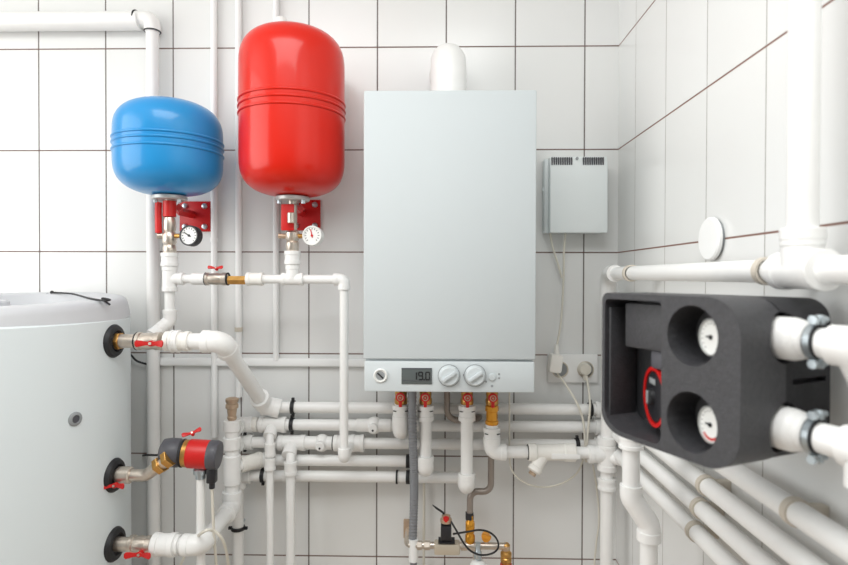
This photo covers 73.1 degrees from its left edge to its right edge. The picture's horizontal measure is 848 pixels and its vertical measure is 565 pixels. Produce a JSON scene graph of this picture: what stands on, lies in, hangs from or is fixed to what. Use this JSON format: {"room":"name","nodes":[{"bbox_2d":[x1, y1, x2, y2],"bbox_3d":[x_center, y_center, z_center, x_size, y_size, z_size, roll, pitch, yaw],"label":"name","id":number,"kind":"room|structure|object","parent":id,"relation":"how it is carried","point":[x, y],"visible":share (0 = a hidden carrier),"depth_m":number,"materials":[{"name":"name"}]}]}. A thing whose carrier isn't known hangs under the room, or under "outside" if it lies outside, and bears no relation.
{"room":"boiler room","nodes":[
{"label":"boiler room","id":0,"kind":"room"},
{"bbox_2d":[0,0,618,564],"bbox_3d":[-1.051,0.118,1.742,3.425,2.620,0.100,0,1,1],"label":"wall","id":1,"kind":"structure","parent":0,"point":[68,223],"depth_m":1.68,"materials":[{"name":"tile"}]},
{"bbox_2d":[0,9,160,564],"bbox_3d":[-1.713,0.320,1.680,1.902,2.216,0.053,0,1,1],"label":"drain pipe","id":2,"kind":"object","parent":1,"relation":"attached to","point":[148,22],"visible":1,"depth_m":1.64,"materials":[{"name":"white plastic"}]},
{"bbox_2d":[151,194,210,231],"bbox_3d":[-0.669,-0.192,1.565,0.098,0.088,0.228,0,1,1],"label":"bracket","id":3,"kind":"object","parent":1,"relation":"attached to","point":[194,213],"visible":0.91,"depth_m":1.67,"materials":[{"name":"red metal"}]},
{"bbox_2d":[155,200,178,252],"bbox_3d":[-0.664,-0.144,1.495,0.072,0.138,0.036,0,1,1],"label":"valve","id":4,"kind":"object","parent":3,"relation":"attached to","point":[169,237],"visible":0.97,"depth_m":1.48,"materials":[{"name":"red metal"}]},
{"bbox_2d":[146,253,184,333],"bbox_3d":[-0.672,0.037,1.488,0.100,0.230,0.055,0,1,-29],"label":"pipe","id":5,"kind":"object","parent":4,"relation":"attached to","point":[171,278],"visible":0.86,"depth_m":1.48,"materials":[{"name":"white plastic"}]},
{"bbox_2d":[182,273,203,284],"bbox_3d":[-0.615,-0.009,1.496,0.090,0.031,0.031,0,1,1],"label":"pipe","id":6,"kind":"object","parent":5,"relation":"attached to","point":[193,278],"visible":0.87,"depth_m":1.49,"materials":[{"name":"white plastic"}]},
{"bbox_2d":[179,225,202,246],"bbox_3d":[-0.600,-0.120,1.475,0.053,0.054,0.029,0,1,10],"label":"pressure gauge","id":7,"kind":"object","parent":4,"relation":"attached to","point":[189,235],"visible":1,"depth_m":1.47,"materials":[{"name":"black plastic"}]},
{"bbox_2d":[110,96,224,200],"bbox_3d":[-0.665,-0.345,1.493,0.272,0.276,0.272,0,1,-16],"label":"tank","id":8,"kind":"object","parent":3,"relation":"on","point":[160,144],"visible":0.97,"depth_m":1.39,"materials":[{"name":"blue metal"}]},
{"bbox_2d":[210,0,217,437],"bbox_3d":[-0.612,-0.366,1.665,0.023,1.637,0.023,0,1,1],"label":"conduit","id":9,"kind":"object","parent":1,"relation":"attached to","point":[213,3],"visible":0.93,"depth_m":1.66,"materials":[{"name":"white plastic"}]},
{"bbox_2d":[228,519,247,532],"bbox_3d":[-0.524,0.701,1.646,0.052,0.009,0.071,0,1,26],"label":"clamp","id":10,"kind":"object","parent":1,"relation":"attached to","point":[229,527],"visible":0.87,"depth_m":1.62,"materials":[{"name":"black plastic"}]},
{"bbox_2d":[235,0,242,397],"bbox_3d":[-0.540,-0.425,1.663,0.023,1.519,0.023,0,1,1],"label":"conduit","id":11,"kind":"object","parent":1,"relation":"attached to","point":[238,3],"visible":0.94,"depth_m":1.66,"materials":[{"name":"white plastic"}]},
{"bbox_2d":[259,467,264,485],"bbox_3d":[-0.458,0.550,1.647,0.010,0.054,0.074,0,1,1],"label":"clamp","id":12,"kind":"object","parent":1,"relation":"attached to","point":[262,470],"visible":0.71,"depth_m":1.61,"materials":[{"name":"black plastic"}]},
{"bbox_2d":[160,357,365,366],"bbox_3d":[-0.472,0.233,1.673,0.615,0.024,0.016,0,1,1],"label":"duct","id":13,"kind":"object","parent":1,"relation":"attached to","point":[164,361],"visible":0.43,"depth_m":1.67,"materials":[{"name":"white plastic"}]},
{"bbox_2d":[273,0,278,359],"bbox_3d":[-0.430,-0.479,1.660,0.017,1.410,0.017,0,1,1],"label":"conduit","id":14,"kind":"object","parent":1,"relation":"attached to","point":[275,2],"visible":0.52,"depth_m":1.66,"materials":[{"name":"white plastic"}]},
{"bbox_2d":[288,415,294,433],"bbox_3d":[-0.375,0.404,1.643,0.010,0.054,0.074,0,1,1],"label":"clamp","id":15,"kind":"object","parent":1,"relation":"attached to","point":[291,419],"visible":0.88,"depth_m":1.61,"materials":[{"name":"black rubber"}]},
{"bbox_2d":[289,397,295,416],"bbox_3d":[-0.372,0.354,1.643,0.010,0.054,0.074,0,1,1],"label":"clamp","id":16,"kind":"object","parent":1,"relation":"attached to","point":[293,400],"visible":0.84,"depth_m":1.61,"materials":[{"name":"black rubber"}]},
{"bbox_2d":[275,195,320,230],"bbox_3d":[-0.344,-0.195,1.558,0.094,0.089,0.228,0,1,1],"label":"bracket","id":17,"kind":"object","parent":1,"relation":"attached to","point":[308,211],"visible":0.77,"depth_m":1.67,"materials":[{"name":"red metal"}]},
{"bbox_2d":[278,204,301,250],"bbox_3d":[-0.343,-0.141,1.484,0.066,0.120,0.052,1,1,37],"label":"valve","id":18,"kind":"object","parent":17,"relation":"attached to","point":[288,211],"visible":0.97,"depth_m":1.47,"materials":[{"name":"silver metal"}]},
{"bbox_2d":[302,226,323,245],"bbox_3d":[-0.284,-0.119,1.468,0.051,0.052,0.028,0,1,7],"label":"pressure gauge","id":19,"kind":"object","parent":18,"relation":"attached to","point":[312,235],"visible":1,"depth_m":1.46,"materials":[{"name":"white"}]},
{"bbox_2d":[237,16,345,204],"bbox_3d":[-0.342,-0.446,1.485,0.275,0.484,0.275,1,1,44],"label":"tank","id":20,"kind":"object","parent":17,"relation":"on","point":[291,106],"visible":0.97,"depth_m":1.37,"materials":[{"name":"red metal"}]},
{"bbox_2d":[406,469,409,483],"bbox_3d":[-0.045,0.551,1.638,0.010,0.038,0.074,0,1,1],"label":"clamp","id":21,"kind":"object","parent":1,"relation":"attached to","point":[408,470],"visible":0.93,"depth_m":1.60,"materials":[{"name":"black plastic"}]},
{"bbox_2d":[406,454,409,467],"bbox_3d":[-0.045,0.506,1.637,0.010,0.038,0.074,0,1,1],"label":"clamp","id":22,"kind":"object","parent":1,"relation":"attached to","point":[407,455],"visible":0.75,"depth_m":1.60,"materials":[{"name":"black rubber"}]},
{"bbox_2d":[422,483,424,564],"bbox_3d":[-0.001,0.999,1.659,0.008,0.866,0.008,0,1,1],"label":"pipe","id":23,"kind":"object","parent":1,"relation":"attached to","point":[423,550],"visible":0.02,"depth_m":1.65,"materials":[{"name":"white plastic"}]},
{"bbox_2d":[363,90,536,392],"bbox_3d":[0.063,-0.097,1.490,0.403,0.706,0.350,0,1,1],"label":"boiler","id":24,"kind":"object","parent":1,"relation":"attached to","point":[450,176],"visible":1,"depth_m":1.33,"materials":[{"name":"grey metal"}]},
{"bbox_2d":[395,392,406,406],"bbox_3d":[-0.062,0.288,1.535,0.035,0.085,0.050,0,1,1],"label":"valve","id":25,"kind":"object","parent":24,"relation":"attached to","point":[400,397],"visible":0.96,"depth_m":1.51,"materials":[{"name":"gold metal"}]},
{"bbox_2d":[392,404,408,438],"bbox_3d":[-0.062,0.378,1.569,0.046,0.101,0.098,0,1,1],"label":"pipe","id":26,"kind":"object","parent":25,"relation":"attached to","point":[400,414],"visible":0.89,"depth_m":1.52,"materials":[{"name":"white plastic"}]},
{"bbox_2d":[392,404,407,420],"bbox_3d":[-0.062,0.350,1.543,0.046,0.041,0.046,0,1,1],"label":"socket","id":27,"kind":"object","parent":26,"relation":"attached to","point":[399,413],"depth_m":1.52,"materials":[{"name":"white plastic"}]},
{"bbox_2d":[408,392,418,562],"bbox_3d":[-0.029,0.507,1.553,0.029,0.524,0.085,0,1,1],"label":"hose","id":28,"kind":"object","parent":24,"relation":"hanging from","point":[413,552],"visible":0.93,"depth_m":1.54,"materials":[{"name":"grey"}]},
{"bbox_2d":[419,392,431,406],"bbox_3d":[0.004,0.288,1.533,0.035,0.085,0.050,0,1,1],"label":"valve","id":29,"kind":"object","parent":24,"relation":"attached to","point":[425,399],"visible":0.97,"depth_m":1.51,"materials":[{"name":"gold metal"}]},
{"bbox_2d":[417,404,433,476],"bbox_3d":[0.004,0.428,1.569,0.046,0.202,0.098,0,1,1],"label":"pipe","id":30,"kind":"object","parent":29,"relation":"attached to","point":[425,416],"visible":0.97,"depth_m":1.53,"materials":[{"name":"white plastic"}]},
{"bbox_2d":[417,404,433,421],"bbox_3d":[0.004,0.350,1.542,0.046,0.041,0.046,0,1,1],"label":"socket","id":31,"kind":"object","parent":30,"relation":"attached to","point":[424,414],"depth_m":1.52,"materials":[{"name":"white plastic"}]},
{"bbox_2d":[429,43,465,90],"bbox_3d":[0.066,-0.546,1.559,0.108,0.211,0.204,0,1,1],"label":"flue pipe","id":32,"kind":"object","parent":24,"relation":"on","point":[448,60],"visible":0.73,"depth_m":1.47,"materials":[{"name":"white plastic"}]},
{"bbox_2d":[444,392,481,422],"bbox_3d":[0.124,0.316,1.597,0.143,0.142,0.059,0,1,-42],"label":"tube","id":33,"kind":"object","parent":24,"relation":"attached to","point":[447,412],"visible":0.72,"depth_m":1.56,"materials":[{"name":"beige"}]},
{"bbox_2d":[460,392,473,407],"bbox_3d":[0.116,0.288,1.531,0.035,0.085,0.050,0,1,1],"label":"valve","id":34,"kind":"object","parent":24,"relation":"attached to","point":[466,399],"visible":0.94,"depth_m":1.51,"materials":[{"name":"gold metal"}]},
{"bbox_2d":[458,404,475,493],"bbox_3d":[0.116,0.451,1.566,0.046,0.248,0.098,0,1,1],"label":"pipe","id":35,"kind":"object","parent":34,"relation":"attached to","point":[466,476],"visible":0.96,"depth_m":1.52,"materials":[{"name":"white plastic"}]},
{"bbox_2d":[458,404,475,422],"bbox_3d":[0.116,0.351,1.539,0.046,0.041,0.046,0,1,1],"label":"socket","id":36,"kind":"object","parent":35,"relation":"attached to","point":[466,415],"depth_m":1.52,"materials":[{"name":"white plastic"}]},
{"bbox_2d":[467,456,493,513],"bbox_3d":[0.155,0.443,1.569,0.075,0.396,0.018,0,1,1],"label":"tube","id":37,"kind":"object","parent":24,"relation":"attached to","point":[477,491],"visible":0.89,"depth_m":1.56,"materials":[{"name":"beige"}]},
{"bbox_2d":[485,392,498,407],"bbox_3d":[0.183,0.288,1.529,0.035,0.085,0.050,0,1,1],"label":"valve","id":38,"kind":"object","parent":24,"relation":"attached to","point":[492,400],"visible":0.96,"depth_m":1.51,"materials":[{"name":"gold metal"}]},
{"bbox_2d":[508,392,583,487],"bbox_3d":[0.342,0.429,1.577,0.218,0.276,0.011,0,1,-1],"label":"cable","id":39,"kind":"object","parent":24,"relation":"hanging from","point":[576,473],"visible":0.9,"depth_m":1.58,"materials":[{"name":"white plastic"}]},
{"bbox_2d":[403,519,505,558],"bbox_3d":[0.070,0.739,1.584,0.307,0.090,0.103,0,1,20],"label":"gas manifold","id":40,"kind":"object","parent":1,"relation":"attached to","point":[439,549],"visible":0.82,"depth_m":1.56,"materials":[{"name":"silver metal"}]},
{"bbox_2d":[438,514,454,543],"bbox_3d":[0.062,0.673,1.568,0.045,0.072,0.034,0,1,1],"label":"solenoid","id":41,"kind":"object","parent":40,"relation":"on","point":[445,520],"visible":1,"depth_m":1.55,"materials":[{"name":"black plastic"}]},
{"bbox_2d":[451,521,498,555],"bbox_3d":[0.137,0.694,1.552,0.134,0.089,0.022,0,1,1],"label":"wire","id":42,"kind":"object","parent":41,"relation":"attached to","point":[453,525],"visible":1,"depth_m":1.54,"materials":[{"name":"black rubber"}]},
{"bbox_2d":[465,511,474,550],"bbox_3d":[0.127,0.686,1.573,0.027,0.108,0.028,0,1,1],"label":"gas valve","id":43,"kind":"object","parent":40,"relation":"attached to","point":[469,523],"visible":0.9,"depth_m":1.56,"materials":[{"name":"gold metal"}]},
{"bbox_2d":[481,532,490,543],"bbox_3d":[0.170,0.703,1.569,0.027,0.037,0.025,0,1,1],"label":"gas cock","id":44,"kind":"object","parent":40,"relation":"attached to","point":[486,537],"visible":0.96,"depth_m":1.56,"materials":[{"name":"metal"}]},
{"bbox_2d":[500,542,511,564],"bbox_3d":[0.225,0.772,1.572,0.032,0.112,0.032,0,1,1],"label":"valve","id":45,"kind":"object","parent":40,"relation":"attached to","point":[506,554],"visible":1,"depth_m":1.56,"materials":[{"name":"gold metal"}]},
{"bbox_2d":[239,434,742,564],"bbox_3d":[-0.036,0.482,0.058,1.086,0.067,3.170,0,1,1],"label":"pipe","id":46,"kind":"object","parent":1,"relation":"attached to","point":[708,543],"visible":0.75,"depth_m":1.60,"materials":[{"name":"white plastic"}]},
{"bbox_2d":[148,418,241,557],"bbox_3d":[-0.574,0.515,1.465,0.144,0.277,0.254,0,1,1],"label":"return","id":47,"kind":"object","parent":46,"relation":"attached to","point":[161,544],"visible":0.92,"depth_m":1.50,"materials":[{"name":"white plastic"}]},
{"bbox_2d":[179,528,229,564],"bbox_3d":[-0.534,0.677,1.426,0.094,0.244,0.269,0,1,-35],"label":"cable","id":48,"kind":"object","parent":47,"relation":"hanging from","point":[216,532],"visible":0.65,"depth_m":1.32,"materials":[{"name":"beige plastic"}]},
{"bbox_2d":[225,397,238,420],"bbox_3d":[-0.524,0.349,1.563,0.035,0.068,0.034,0,1,1],"label":"air vent","id":49,"kind":"object","parent":47,"relation":"on","point":[231,405],"visible":0.98,"depth_m":1.55,"materials":[{"name":"brown metal"}]},
{"bbox_2d":[483,425,527,460],"bbox_3d":[0.230,0.430,1.538,0.142,0.096,0.046,0,1,1],"label":"pipe","id":50,"kind":"object","parent":46,"relation":"attached to","point":[496,450],"visible":0.98,"depth_m":1.52,"materials":[{"name":"white plastic"}]},
{"bbox_2d":[483,426,499,439],"bbox_3d":[0.183,0.409,1.538,0.046,0.039,0.046,0,1,1],"label":"socket","id":51,"kind":"object","parent":50,"relation":"attached to","point":[490,432],"depth_m":1.52,"materials":[{"name":"white plastic"}]},
{"bbox_2d":[485,405,498,425],"bbox_3d":[0.183,0.355,1.538,0.033,0.053,0.033,0,1,24],"label":"fitting","id":52,"kind":"object","parent":50,"relation":"on","point":[491,413],"visible":0.93,"depth_m":1.52,"materials":[{"name":"gold metal"}]},
{"bbox_2d":[527,443,579,476],"bbox_3d":[0.345,0.474,1.532,0.136,0.086,0.057,0,1,1],"label":"strainer","id":53,"kind":"object","parent":50,"relation":"attached to","point":[539,454],"visible":0.9,"depth_m":1.52,"materials":[{"name":"white plastic"}]},
{"bbox_2d":[547,354,597,382],"bbox_3d":[0.430,0.248,1.654,0.143,0.082,0.016,0,1,1],"label":"double socket","id":54,"kind":"object","parent":1,"relation":"attached to","point":[569,373],"visible":0.75,"depth_m":1.65,"materials":[{"name":"white plastic"}]},
{"bbox_2d":[547,344,562,372],"bbox_3d":[0.372,0.216,1.622,0.040,0.080,0.044,0,1,1],"label":"plug adapter","id":55,"kind":"object","parent":54,"relation":"attached to","point":[555,360],"visible":1,"depth_m":1.60,"materials":[{"name":"white plastic"}]},
{"bbox_2d":[556,373,585,461],"bbox_3d":[0.409,0.376,1.597,0.091,0.240,0.021,1,1,37],"label":"cable","id":56,"kind":"object","parent":55,"relation":"hanging from","point":[559,376],"visible":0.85,"depth_m":1.58,"materials":[{"name":"beige plastic"}]},
{"bbox_2d":[553,361,593,377],"bbox_3d":[0.429,0.251,1.650,0.121,0.048,0.008,0,1,1],"label":"outlet","id":57,"kind":"object","parent":54,"relation":"attached to","point":[569,368],"depth_m":1.65,"materials":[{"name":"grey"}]},
{"bbox_2d":[578,362,591,380],"bbox_3d":[0.461,0.255,1.636,0.037,0.051,0.024,0,1,1],"label":"plug","id":58,"kind":"object","parent":54,"relation":"attached to","point":[584,368],"visible":0.99,"depth_m":1.63,"materials":[{"name":"beige plastic"}]},
{"bbox_2d":[586,376,590,461],"bbox_3d":[0.460,0.380,1.603,0.014,0.230,0.062,0,1,15],"label":"cable","id":59,"kind":"object","parent":58,"relation":"hanging from","point":[587,381],"visible":0.83,"depth_m":1.58,"materials":[{"name":"beige plastic"}]},
{"bbox_2d":[542,157,607,233],"bbox_3d":[0.425,-0.246,1.623,0.173,0.212,0.067,0,1,1],"label":"control box","id":60,"kind":"object","parent":1,"relation":"attached to","point":[574,189],"visible":1,"depth_m":1.59,"materials":[{"name":"white plastic"}]},
{"bbox_2d":[549,233,562,277],"bbox_3d":[0.376,-0.077,1.631,0.045,0.129,0.007,0,1,-18],"label":"cable","id":61,"kind":"object","parent":60,"relation":"hanging from","point":[550,235],"visible":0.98,"depth_m":1.63,"materials":[{"name":"beige plastic"}]},
{"bbox_2d":[556,233,566,344],"bbox_3d":[0.389,0.028,1.624,0.034,0.338,0.016,0,1,-31],"label":"cable","id":62,"kind":"object","parent":60,"relation":"hanging from","point":[564,242],"visible":0.99,"depth_m":1.63,"materials":[{"name":"beige plastic"}]},
{"bbox_2d":[572,435,580,446],"bbox_3d":[0.431,0.457,1.627,0.010,0.054,0.074,0,1,1],"label":"clamp","id":63,"kind":"object","parent":1,"relation":"attached to","point":[576,438],"visible":0.46,"depth_m":1.60,"materials":[{"name":"black plastic"}]},
{"bbox_2d":[587,400,593,418],"bbox_3d":[0.467,0.356,1.625,0.010,0.054,0.074,0,1,1],"label":"clamp","id":64,"kind":"object","parent":1,"relation":"attached to","point":[592,406],"visible":0.55,"depth_m":1.59,"materials":[{"name":"black rubber"}]},
{"bbox_2d":[592,465,599,564],"bbox_3d":[0.491,0.778,1.647,0.032,0.515,0.015,0,1,-33],"label":"cable","id":65,"kind":"object","parent":1,"relation":"attached to","point":[592,465],"visible":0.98,"depth_m":1.65,"materials":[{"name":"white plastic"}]},
{"bbox_2d":[470,542,486,564],"bbox_3d":[0.148,0.761,1.554,0.046,0.106,0.048,0,1,1],"label":"filter","id":66,"kind":"object","parent":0,"point":[477,561],"visible":0.98,"depth_m":1.55,"materials":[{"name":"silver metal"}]},
{"bbox_2d":[470,559,486,564],"bbox_3d":[0.148,0.785,1.555,0.046,0.058,0.046,0,1,1],"label":"bowl","id":67,"kind":"object","parent":66,"relation":"on","point":[475,561],"depth_m":1.55,"materials":[{"name":"white plastic"}]},
{"bbox_2d":[616,0,847,564],"bbox_3d":[0.565,0.146,-0.443,0.100,2.620,4.200,0,1,1],"label":"wall","id":68,"kind":"structure","parent":0,"point":[702,110],"depth_m":1.06,"materials":[{"name":"tile"}]},
{"bbox_2d":[622,265,635,281],"bbox_3d":[0.509,-0.022,1.335,0.090,0.039,0.014,0,1,1],"label":"clip","id":69,"kind":"object","parent":68,"relation":"attached to","point":[627,266],"visible":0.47,"depth_m":1.33,"materials":[{"name":"beige plastic"}]},
{"bbox_2d":[685,520,718,542],"bbox_3d":[0.517,0.464,1.064,0.059,0.037,0.014,0,1,1],"label":"clip","id":70,"kind":"object","parent":68,"relation":"attached to","point":[689,524],"visible":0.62,"depth_m":1.06,"materials":[{"name":"beige"}]},
{"bbox_2d":[689,497,724,519],"bbox_3d":[0.517,0.413,1.044,0.059,0.037,0.014,0,1,1],"label":"clip","id":71,"kind":"object","parent":68,"relation":"attached to","point":[694,501],"visible":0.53,"depth_m":1.04,"materials":[{"name":"beige plastic"}]},
{"bbox_2d":[698,217,724,260],"bbox_3d":[0.541,-0.082,1.077,0.014,0.082,0.082,0,1,1],"label":"junction cover","id":72,"kind":"object","parent":68,"relation":"attached to","point":[711,239],"visible":1,"depth_m":1.06,"materials":[{"name":"grey plastic"}]},
{"bbox_2d":[695,474,730,496],"bbox_3d":[0.516,0.363,1.022,0.059,0.037,0.014,0,1,1],"label":"clip","id":73,"kind":"object","parent":68,"relation":"attached to","point":[725,483],"visible":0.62,"depth_m":1.02,"materials":[{"name":"beige"}]},
{"bbox_2d":[602,292,830,468],"bbox_3d":[0.405,0.118,0.790,0.205,0.205,0.227,0,1,-24],"label":"station","id":74,"kind":"object","parent":68,"relation":"attached to","point":[657,376],"visible":0.94,"depth_m":0.72,"materials":[{"name":"black plastic"}]},
{"bbox_2d":[698,406,716,443],"bbox_3d":[0.356,0.174,0.699,0.019,0.046,0.046,0,1,-7],"label":"thermometer","id":75,"kind":"object","parent":74,"relation":"in","point":[707,424],"visible":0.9,"depth_m":0.70,"materials":[{"name":"silver metal"}]},
{"bbox_2d":[698,319,717,355],"bbox_3d":[0.356,0.067,0.698,0.019,0.046,0.046,0,1,-7],"label":"thermometer","id":76,"kind":"object","parent":74,"relation":"in","point":[708,335],"visible":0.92,"depth_m":0.70,"materials":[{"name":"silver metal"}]},
{"bbox_2d":[770,405,847,488],"bbox_3d":[0.461,0.212,0.631,0.083,0.128,0.176,0,1,-44],"label":"pipe","id":77,"kind":"object","parent":74,"relation":"attached to","point":[786,422],"visible":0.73,"depth_m":0.65,"materials":[{"name":"white plastic"}]},
{"bbox_2d":[799,409,828,464],"bbox_3d":[0.445,0.174,0.646,0.043,0.060,0.014,0,1,-24],"label":"clamp","id":78,"kind":"object","parent":77,"relation":"attached to","point":[815,416],"visible":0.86,"depth_m":0.64,"materials":[{"name":"silver metal"}]},
{"bbox_2d":[771,316,847,383],"bbox_3d":[0.462,0.134,0.641,0.159,0.185,0.089,1,1,36],"label":"pipe","id":79,"kind":"object","parent":74,"relation":"attached to","point":[830,344],"visible":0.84,"depth_m":0.64,"materials":[{"name":"white plastic"}]},
{"bbox_2d":[800,315,829,368],"bbox_3d":[0.445,0.067,0.645,0.043,0.060,0.014,0,1,-24],"label":"clamp","id":80,"kind":"object","parent":79,"relation":"attached to","point":[816,321],"visible":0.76,"depth_m":0.64,"materials":[{"name":"silver metal"}]},
{"bbox_2d":[750,257,767,284],"bbox_3d":[0.497,-0.016,0.786,0.090,0.039,0.014,0,1,1],"label":"clip","id":81,"kind":"object","parent":68,"relation":"attached to","point":[753,271],"visible":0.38,"depth_m":0.78,"materials":[{"name":"beige plastic"}]},
{"bbox_2d":[714,464,847,562],"bbox_3d":[0.488,0.319,-0.178,0.062,0.046,2.723,0,1,1],"label":"pipe","id":82,"kind":"object","parent":68,"relation":"attached to","point":[830,534],"visible":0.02,"depth_m":0.75,"materials":[{"name":"white plastic"}]},
{"bbox_2d":[779,496,828,527],"bbox_3d":[0.511,0.309,0.769,0.060,0.039,0.014,0,1,1],"label":"clip","id":83,"kind":"object","parent":68,"relation":"attached to","point":[822,508],"visible":0.59,"depth_m":0.76,"materials":[{"name":"beige plastic"}]},
{"bbox_3d":[-1.100,1.502,-0.393,3.425,0.100,4.400,0,1,1],"label":"floor","id":84,"kind":"structure","parent":0,"visible":0},
{"bbox_2d":[0,292,130,564],"bbox_3d":[-1.037,0.731,1.378,0.610,1.402,0.601,0,1,1],"label":"water tank","id":85,"kind":"object","parent":84,"relation":"on","point":[65,389],"visible":0.92,"depth_m":1.24,"materials":[{"name":"white metal"}]},
{"bbox_2d":[50,291,110,304],"bbox_3d":[-0.885,0.038,1.465,0.419,0.028,0.034,1,1,41],"label":"cable","id":86,"kind":"object","parent":85,"relation":"on","point":[103,299],"visible":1,"depth_m":1.39,"materials":[{"name":"black rubber"}]},
{"bbox_2d":[113,534,151,559],"bbox_3d":[-0.691,0.627,1.360,0.110,0.043,0.062,0,1,1],"label":"valve","id":87,"kind":"object","parent":85,"relation":"attached to","point":[135,545],"visible":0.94,"depth_m":1.35,"materials":[{"name":"silver metal"}]},
{"bbox_2d":[112,332,162,349],"bbox_3d":[-0.673,0.140,1.354,0.140,0.044,0.064,0,1,1],"label":"valve","id":88,"kind":"object","parent":85,"relation":"attached to","point":[139,340],"visible":0.97,"depth_m":1.35,"materials":[{"name":"silver metal"}]},
{"bbox_2d":[104,452,175,488],"bbox_3d":[-0.668,0.440,1.356,0.168,0.085,0.061,0,1,1],"label":"valve","id":89,"kind":"object","parent":85,"relation":"attached to","point":[122,475],"visible":0.98,"depth_m":1.35,"materials":[{"name":"silver metal"}]},
{"bbox_2d":[158,427,223,488],"bbox_3d":[-0.562,0.421,1.377,0.142,0.147,0.074,0,1,1],"label":"pump","id":90,"kind":"object","parent":89,"relation":"attached to","point":[204,457],"visible":1,"depth_m":1.35,"materials":[{"name":"grey plastic"}]},
{"bbox_2d":[210,489,217,564],"bbox_3d":[-0.511,0.795,1.408,0.009,0.600,0.067,0,1,-3],"label":"cable","id":91,"kind":"object","parent":90,"relation":"hanging from","point":[211,490],"visible":0.97,"depth_m":1.38,"materials":[{"name":"beige plastic"}]},
{"bbox_2d":[196,479,205,564],"bbox_3d":[-0.541,0.953,1.387,0.021,0.960,0.021,0,1,1],"label":"pipe","id":92,"kind":"object","parent":84,"relation":"on","point":[200,484],"visible":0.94,"depth_m":1.37,"materials":[{"name":"white plastic"}]},
{"bbox_2d":[264,434,275,564],"bbox_3d":[-0.427,0.918,1.595,0.032,1.026,0.048,0,1,1],"label":"pipe","id":93,"kind":"object","parent":84,"relation":"on","point":[269,460],"visible":1,"depth_m":1.57,"materials":[{"name":"white plastic"}]},
{"bbox_2d":[238,416,781,564],"bbox_3d":[-0.036,0.429,0.057,1.086,0.064,3.168,0,1,1],"label":"pipe","id":94,"kind":"object","parent":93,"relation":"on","point":[750,551],"visible":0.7,"depth_m":1.59,"materials":[{"name":"white plastic"}]},
{"bbox_2d":[161,330,282,417],"bbox_3d":[-0.477,0.249,1.474,0.149,0.275,0.372,1,1,31],"label":"pipe","id":95,"kind":"object","parent":94,"relation":"attached to","point":[225,347],"visible":0.98,"depth_m":1.36,"materials":[{"name":"white plastic"}]},
{"bbox_2d":[260,402,828,564],"bbox_3d":[0.006,0.372,0.056,1.002,0.047,3.168,0,1,1],"label":"pipe","id":96,"kind":"object","parent":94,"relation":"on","point":[789,549],"visible":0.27,"depth_m":1.09,"materials":[{"name":"white plastic"}]},
{"bbox_2d":[284,453,296,564],"bbox_3d":[-0.370,0.943,1.594,0.036,0.977,0.052,0,1,1],"label":"pipe","id":97,"kind":"object","parent":84,"relation":"on","point":[290,465],"visible":0.99,"depth_m":1.57,"materials":[{"name":"white plastic"}]},
{"bbox_2d":[232,470,457,564],"bbox_3d":[-0.219,0.980,1.628,0.669,0.903,0.044,0,1,1],"label":"pipe","id":98,"kind":"object","parent":84,"relation":"on","point":[247,477],"visible":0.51,"depth_m":1.61,"materials":[{"name":"white plastic"}]},
{"bbox_2d":[240,452,405,472],"bbox_3d":[-0.264,0.505,1.598,0.536,0.046,0.094,0,1,1],"label":"pipe","id":99,"kind":"object","parent":98,"relation":"on","point":[253,461],"visible":0.56,"depth_m":1.61,"materials":[{"name":"white plastic"}]},
{"bbox_2d":[245,251,353,462],"bbox_3d":[-0.328,0.196,1.542,0.273,0.557,0.141,0,1,1],"label":"pipe","id":100,"kind":"object","parent":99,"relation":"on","point":[292,276],"visible":1,"depth_m":1.48,"materials":[{"name":"white plastic"}]},
{"bbox_2d":[203,266,244,284],"bbox_3d":[-0.517,-0.018,1.494,0.111,0.052,0.035,0,1,1],"label":"valve","id":101,"kind":"object","parent":100,"relation":"attached to","point":[224,278],"visible":0.99,"depth_m":1.48,"materials":[{"name":"silver metal"}]},
{"bbox_2d":[618,435,661,564],"bbox_3d":[0.449,0.836,1.047,0.189,1.207,0.044,0,1,1],"label":"pipe","id":102,"kind":"object","parent":84,"relation":"on","point":[648,531],"visible":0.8,"depth_m":1.03,"materials":[{"name":"white plastic"}]},
{"bbox_2d":[636,529,661,545],"bbox_3d":[0.411,0.462,1.044,0.043,0.018,0.043,0,1,1],"label":"socket","id":103,"kind":"object","parent":102,"relation":"attached to","point":[646,537],"depth_m":1.03,"materials":[{"name":"white plastic"}]},
{"bbox_2d":[586,227,847,564],"bbox_3d":[0.445,0.696,0.013,0.076,1.511,3.095,0,1,1],"label":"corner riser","id":104,"kind":"object","parent":84,"relation":"on","point":[810,267],"visible":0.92,"depth_m":0.88,"materials":[{"name":"white plastic"}]},
{"bbox_2d":[576,446,588,458],"bbox_3d":[0.434,0.456,1.534,0.052,0.031,0.031,0,1,1],"label":"pipe","id":105,"kind":"object","parent":104,"relation":"attached to","point":[583,451],"visible":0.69,"depth_m":1.52,"materials":[{"name":"white plastic"}]},
{"bbox_2d":[610,453,619,465],"bbox_3d":[0.521,0.467,1.509,0.052,0.042,0.043,1,1,43],"label":"pipe","id":106,"kind":"object","parent":104,"relation":"attached to","point":[612,459],"visible":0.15,"depth_m":1.50,"materials":[{"name":"white plastic"}]},
{"bbox_2d":[779,0,825,246],"bbox_3d":[0.472,-0.594,0.705,0.049,1.159,0.049,0,1,1],"label":"vent pipe","id":107,"kind":"object","parent":104,"relation":"on","point":[804,16],"visible":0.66,"depth_m":0.69,"materials":[{"name":"white plastic"}]},
{"bbox_2d":[779,239,825,246],"bbox_3d":[0.470,-0.055,0.711,0.049,0.020,0.049,0,1,1],"label":"socket","id":108,"kind":"object","parent":107,"relation":"attached to","point":[791,242],"depth_m":0.69,"materials":[{"name":"white plastic"}]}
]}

